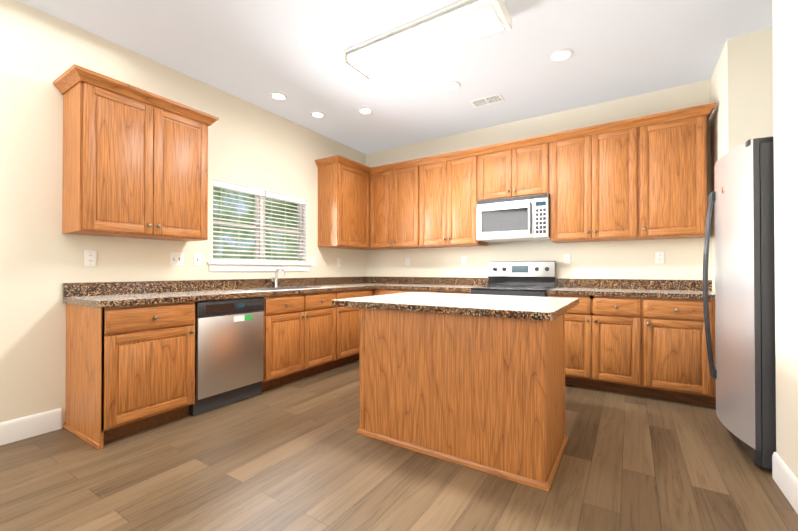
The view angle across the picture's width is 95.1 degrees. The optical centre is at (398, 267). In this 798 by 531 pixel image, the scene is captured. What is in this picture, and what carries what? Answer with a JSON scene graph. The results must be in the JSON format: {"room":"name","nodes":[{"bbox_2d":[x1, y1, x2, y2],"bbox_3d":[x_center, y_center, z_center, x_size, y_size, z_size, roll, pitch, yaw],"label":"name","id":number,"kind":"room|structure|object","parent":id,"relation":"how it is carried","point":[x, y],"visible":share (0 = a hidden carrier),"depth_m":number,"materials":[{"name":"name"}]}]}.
{"room":"kitchen","nodes":[
{"label":"kitchen","id":0,"kind":"room"},
{"bbox_2d":[0,0,364,427],"bbox_3d":[-2.569,-0.314,2.418,0.150,2.880,7.750,0,-1,32],"label":"wall","id":1,"kind":"structure","parent":0,"point":[42,254],"depth_m":2.57,"materials":[{"name":"beige paint"}]},
{"bbox_2d":[0,408,61,445],"bbox_3d":[-3.471,1.043,0.830,0.014,0.142,4.100,0,-1,32],"label":"baseboard","id":2,"kind":"structure","parent":1,"relation":"attached to","point":[17,429],"depth_m":2.42,"materials":[{"name":"white wood"}]},
{"bbox_2d":[84,250,95,265],"bbox_3d":[-2.290,-0.072,2.707,0.007,0.116,0.070,0,-1,32],"label":"electrical outlet","id":3,"kind":"object","parent":1,"relation":"attached to","point":[89,257],"visible":1,"depth_m":2.70,"materials":[{"name":"white plastic"}]},
{"bbox_2d":[53,64,218,241],"bbox_3d":[-1.978,-0.767,2.834,0.402,1.053,0.968,0,-1,32],"label":"upper cabinet","id":4,"kind":"object","parent":1,"relation":"attached to","point":[135,162],"visible":1,"depth_m":2.63,"materials":[{"name":"brown wood"}]},
{"bbox_2d":[170,252,183,265],"bbox_3d":[-1.959,-0.078,3.219,0.017,0.116,0.115,0,-1,32],"label":"double light switch","id":5,"kind":"object","parent":1,"relation":"attached to","point":[176,259],"visible":1,"depth_m":3.22,"materials":[{"name":"white plastic"}]},
{"bbox_2d":[194,253,201,265],"bbox_3d":[-1.859,-0.077,3.375,0.017,0.116,0.070,0,-1,32],"label":"light switch","id":6,"kind":"object","parent":1,"relation":"attached to","point":[197,259],"visible":1,"depth_m":3.37,"materials":[{"name":"white plastic"}]},
{"bbox_2d":[207,178,311,270],"bbox_3d":[-1.515,-0.412,4.045,0.185,0.900,1.325,0,-1,32],"label":"window","id":7,"kind":"structure","parent":1,"relation":"in","point":[229,266],"depth_m":4.00,"materials":[{"name":"white"}]},
{"bbox_2d":[213,180,305,263],"bbox_3d":[-1.498,-0.452,4.034,0.065,0.792,1.193,0,-1,32],"label":"window blinds","id":8,"kind":"object","parent":7,"relation":"attached to","point":[246,190],"visible":0.85,"depth_m":3.95,"materials":[{"name":"white plastic"}]},
{"bbox_2d":[311,257,314,265],"bbox_3d":[-1.086,-0.077,4.602,0.007,0.116,0.070,0,-1,32],"label":"electrical outlet","id":9,"kind":"object","parent":1,"relation":"attached to","point":[313,261],"visible":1,"depth_m":4.61,"materials":[{"name":"white plastic"}]},
{"bbox_2d":[337,258,340,266],"bbox_3d":[-0.826,-0.074,5.011,0.007,0.116,0.070,0,-1,32],"label":"electrical outlet","id":10,"kind":"object","parent":1,"relation":"attached to","point":[338,262],"visible":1,"depth_m":5.01,"materials":[{"name":"white plastic"}]},
{"bbox_2d":[315,155,370,249],"bbox_3d":[-0.697,-0.819,4.853,0.401,1.098,0.661,0,-1,32],"label":"upper cabinet","id":11,"kind":"object","parent":1,"relation":"attached to","point":[344,184],"depth_m":4.64,"materials":[{"name":"brown wood"}]},
{"bbox_2d":[18,0,772,153],"bbox_3d":[-0.520,-1.815,1.039,5.200,0.100,8.000,0,-1,32],"label":"ceiling","id":12,"kind":"structure","parent":0,"point":[256,52],"depth_m":2.98,"materials":[{"name":"paint"}]},
{"bbox_2d":[270,92,286,99],"bbox_3d":[-1.222,-1.738,3.700,0.170,0.008,0.170,0,-1,32],"label":"recessed light","id":13,"kind":"object","parent":12,"relation":"in","point":[277,96],"visible":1,"depth_m":3.69,"materials":[{"name":"white"}]},
{"bbox_2d":[310,111,324,117],"bbox_3d":[-0.921,-1.735,4.137,0.170,0.008,0.170,0,-1,32],"label":"recessed light","id":14,"kind":"object","parent":12,"relation":"in","point":[316,114],"visible":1,"depth_m":4.13,"materials":[{"name":"white"}]},
{"bbox_2d":[358,107,372,113],"bbox_3d":[-0.370,-1.736,4.035,0.170,0.008,0.170,0,-1,32],"label":"recessed light","id":15,"kind":"object","parent":12,"relation":"in","point":[364,110],"visible":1,"depth_m":4.02,"materials":[{"name":"white"}]},
{"bbox_2d":[342,0,511,80],"bbox_3d":[0.165,-1.701,2.742,1.270,0.098,0.330,0,-1,32],"label":"fluorescent ceiling light","id":16,"kind":"object","parent":12,"relation":"attached to","point":[462,22],"visible":1,"depth_m":2.63,"materials":[{"name":"white plastic"}]},
{"bbox_2d":[443,81,460,90],"bbox_3d":[0.505,-1.740,3.492,0.170,0.008,0.170,0,-1,32],"label":"recessed light","id":17,"kind":"object","parent":12,"relation":"in","point":[452,85],"visible":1,"depth_m":3.48,"materials":[{"name":"white"}]},
{"bbox_2d":[469,94,503,107],"bbox_3d":[0.914,-1.735,3.800,0.320,0.012,0.180,0,-1,32],"label":"ceiling vent","id":18,"kind":"object","parent":12,"relation":"in","point":[487,100],"visible":1,"depth_m":3.78,"materials":[{"name":"white metal"}]},
{"bbox_2d":[551,49,572,61],"bbox_3d":[1.340,-1.744,2.997,0.170,0.008,0.170,0,-1,32],"label":"recessed light","id":19,"kind":"object","parent":12,"relation":"in","point":[562,55],"visible":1,"depth_m":2.99,"materials":[{"name":"white"}]},
{"bbox_2d":[0,359,797,530],"bbox_3d":[-0.520,1.165,1.016,5.200,0.100,8.000,0,-1,32],"label":"floor","id":20,"kind":"structure","parent":0,"point":[301,454],"depth_m":1.94,"materials":[{"name":"wood"}]},
{"bbox_2d":[64,301,194,449],"bbox_3d":[-1.943,0.688,2.664,0.629,0.878,0.582,0,-1,32],"label":"base cabinet","id":21,"kind":"object","parent":20,"relation":"on","point":[130,370],"depth_m":2.44,"materials":[{"name":"brown wood"}]},
{"bbox_2d":[63,268,374,307],"bbox_3d":[-1.163,0.216,3.868,0.660,0.442,3.483,0,-1,32],"label":"countertop","id":22,"kind":"structure","parent":21,"relation":"on","point":[103,294],"depth_m":3.13,"materials":[{"name":"stone"}]},
{"bbox_2d":[272,268,284,287],"bbox_3d":[-1.327,0.107,4.005,0.159,0.222,0.087,0,-1,32],"label":"faucet","id":23,"kind":"object","parent":22,"relation":"on","point":[274,280],"depth_m":4.03,"materials":[{"name":"silver metal"}]},
{"bbox_2d":[250,287,308,290],"bbox_3d":[-1.208,0.329,3.829,0.398,0.216,0.738,0,-1,32],"label":"sink","id":24,"kind":"object","parent":22,"relation":"in","point":[277,288],"depth_m":4.01,"materials":[{"name":"metal"}]},
{"bbox_2d":[189,297,263,415],"bbox_3d":[-1.611,0.696,3.158,0.604,0.872,0.601,0,-1,32],"label":"dishwasher","id":25,"kind":"object","parent":20,"relation":"on","point":[229,351],"visible":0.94,"depth_m":2.96,"materials":[{"name":"grey metal"}]},
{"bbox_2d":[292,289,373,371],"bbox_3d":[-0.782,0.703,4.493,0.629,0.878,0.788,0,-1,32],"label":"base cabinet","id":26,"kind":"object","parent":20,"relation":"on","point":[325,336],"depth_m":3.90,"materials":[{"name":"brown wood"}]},
{"bbox_2d":[374,289,413,295],"bbox_3d":[0.088,0.705,4.760,0.591,0.878,0.629,0,-1,32],"label":"base cabinet","id":27,"kind":"object","parent":20,"relation":"on","point":[384,291],"depth_m":4.54,"materials":[{"name":"brown wood"}]},
{"bbox_2d":[414,290,470,293],"bbox_3d":[0.585,0.702,4.445,0.859,0.878,0.629,0,-1,32],"label":"base cabinet","id":28,"kind":"object","parent":20,"relation":"on","point":[430,291],"depth_m":4.15,"materials":[{"name":"brown wood"}]},
{"bbox_2d":[375,277,487,291],"bbox_3d":[0.412,0.193,4.550,1.268,0.140,0.643,0,-1,32],"label":"countertop","id":29,"kind":"structure","parent":28,"relation":"on","point":[404,283],"depth_m":4.65,"materials":[{"name":"stone"}]},
{"bbox_2d":[357,308,567,491],"bbox_3d":[0.484,0.698,2.558,1.229,0.858,0.946,0,-1,32],"label":"kitchen island","id":30,"kind":"object","parent":20,"relation":"on","point":[475,381],"depth_m":2.10,"materials":[{"name":"brown wood"}]},
{"bbox_2d":[332,292,578,319],"bbox_3d":[0.443,0.248,2.683,1.475,0.040,1.164,0,-1,32],"label":"island countertop","id":31,"kind":"structure","parent":30,"relation":"on","point":[452,304],"depth_m":2.31,"materials":[{"name":"stone"}]},
{"bbox_2d":[471,261,556,296],"bbox_3d":[1.243,0.530,3.955,0.759,1.215,0.697,0,-1,32],"label":"range","id":32,"kind":"object","parent":20,"relation":"on","point":[525,278],"visible":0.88,"depth_m":4.10,"materials":[{"name":"grey metal"}]},
{"bbox_2d":[548,294,655,398],"bbox_3d":[1.957,0.695,3.574,0.832,0.878,0.629,0,-1,32],"label":"base cabinet","id":33,"kind":"object","parent":20,"relation":"on","point":[655,348],"depth_m":3.25,"materials":[{"name":"brown wood"}]},
{"bbox_2d":[546,279,714,299],"bbox_3d":[2.154,0.184,3.445,1.318,0.140,0.643,0,-1,32],"label":"countertop","id":34,"kind":"structure","parent":33,"relation":"on","point":[680,289],"depth_m":3.48,"materials":[{"name":"stone"}]},
{"bbox_2d":[652,298,715,407],"bbox_3d":[2.453,0.693,3.258,0.615,0.878,0.629,0,-1,32],"label":"base cabinet","id":35,"kind":"object","parent":20,"relation":"on","point":[683,375],"depth_m":2.98,"materials":[{"name":"brown wood"}]},
{"bbox_2d":[703,136,775,470],"bbox_3d":[2.480,0.202,2.222,0.940,1.845,0.892,0,-1,32],"label":"refrigerator","id":36,"kind":"object","parent":20,"relation":"on","point":[743,371],"visible":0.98,"depth_m":2.09,"materials":[{"name":"grey metal"}]},
{"bbox_2d":[365,80,711,286],"bbox_3d":[1.165,-0.298,4.548,4.170,2.880,0.150,0,-1,32],"label":"wall","id":37,"kind":"structure","parent":0,"point":[635,259],"depth_m":4.02,"materials":[{"name":"beige paint"}]},
{"bbox_2d":[371,163,402,249],"bbox_3d":[-0.148,-0.818,5.050,0.454,1.098,0.414,0,-1,32],"label":"upper cabinet","id":38,"kind":"object","parent":37,"relation":"attached to","point":[382,177],"depth_m":4.92,"materials":[{"name":"brown wood"}]},
{"bbox_2d":[406,257,409,265],"bbox_3d":[0.122,-0.088,5.114,0.070,0.116,0.007,0,-1,32],"label":"electrical outlet","id":39,"kind":"object","parent":37,"relation":"attached to","point":[407,261],"visible":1,"depth_m":5.11,"materials":[{"name":"white plastic"}]},
{"bbox_2d":[395,159,434,248],"bbox_3d":[0.184,-0.819,4.878,0.524,1.098,0.348,0,-1,32],"label":"upper cabinet","id":40,"kind":"object","parent":37,"relation":"attached to","point":[409,175],"depth_m":4.71,"materials":[{"name":"brown wood"}]},
{"bbox_2d":[423,147,487,246],"bbox_3d":[0.673,-0.822,4.567,0.915,1.098,0.348,0,-1,32],"label":"upper cabinet","id":41,"kind":"object","parent":37,"relation":"attached to","point":[453,181],"depth_m":4.39,"materials":[{"name":"brown wood"}]},
{"bbox_2d":[461,256,466,264],"bbox_3d":[0.831,-0.092,4.664,0.070,0.116,0.007,0,-1,32],"label":"electrical outlet","id":42,"kind":"object","parent":37,"relation":"attached to","point":[463,260],"visible":1,"depth_m":4.66,"materials":[{"name":"white plastic"}]},
{"bbox_2d":[483,135,550,199],"bbox_3d":[1.330,-1.072,4.152,0.781,0.603,0.348,0,-1,32],"label":"upper cabinet","id":43,"kind":"object","parent":37,"relation":"attached to","point":[522,167],"depth_m":3.97,"materials":[{"name":"brown wood"}]},
{"bbox_2d":[477,193,549,241],"bbox_3d":[1.308,-0.541,4.112,0.770,0.450,0.432,0,-1,32],"label":"microwave","id":44,"kind":"object","parent":43,"relation":"attached to","point":[521,218],"visible":1,"depth_m":3.94,"materials":[{"name":"metal"}]},
{"bbox_2d":[564,254,570,263],"bbox_3d":[1.853,-0.097,4.016,0.070,0.116,0.007,0,-1,32],"label":"electrical outlet","id":45,"kind":"object","parent":37,"relation":"attached to","point":[567,258],"visible":1,"depth_m":4.01,"materials":[{"name":"white plastic"}]},
{"bbox_2d":[550,115,650,242],"bbox_3d":[1.986,-0.828,3.733,0.915,1.098,0.348,0,-1,32],"label":"upper cabinet","id":46,"kind":"object","parent":37,"relation":"attached to","point":[641,178],"depth_m":3.54,"materials":[{"name":"brown wood"}]},
{"bbox_2d":[655,252,663,263],"bbox_3d":[2.553,-0.100,3.571,0.070,0.116,0.007,0,-1,32],"label":"electrical outlet","id":47,"kind":"object","parent":37,"relation":"attached to","point":[659,257],"visible":1,"depth_m":3.57,"materials":[{"name":"white plastic"}]},
{"bbox_2d":[647,103,710,239],"bbox_3d":[2.491,-0.831,3.413,0.560,1.098,0.348,0,-1,32],"label":"upper cabinet","id":48,"kind":"object","parent":37,"relation":"attached to","point":[678,138],"depth_m":3.22,"materials":[{"name":"brown wood"}]},
{"bbox_2d":[710,27,773,291],"bbox_3d":[3.117,-0.310,2.894,0.900,2.880,0.850,0,-1,32],"label":"wall","id":49,"kind":"structure","parent":0,"point":[741,84],"depth_m":2.74,"materials":[{"name":"beige paint"}]},
{"bbox_2d":[773,0,797,478],"bbox_3d":[0.791,-0.339,-0.788,0.880,2.880,5.940,0,-1,32],"label":"wall","id":50,"kind":"structure","parent":0,"point":[785,60],"depth_m":1.80,"materials":[{"name":"beige paint"}]},
{"bbox_2d":[772,452,797,513],"bbox_3d":[0.414,1.032,-0.554,0.014,0.142,5.928,0,-1,32],"label":"baseboard","id":51,"kind":"structure","parent":50,"relation":"attached to","point":[784,477],"depth_m":1.78,"materials":[{"name":"white wood"}]}
]}

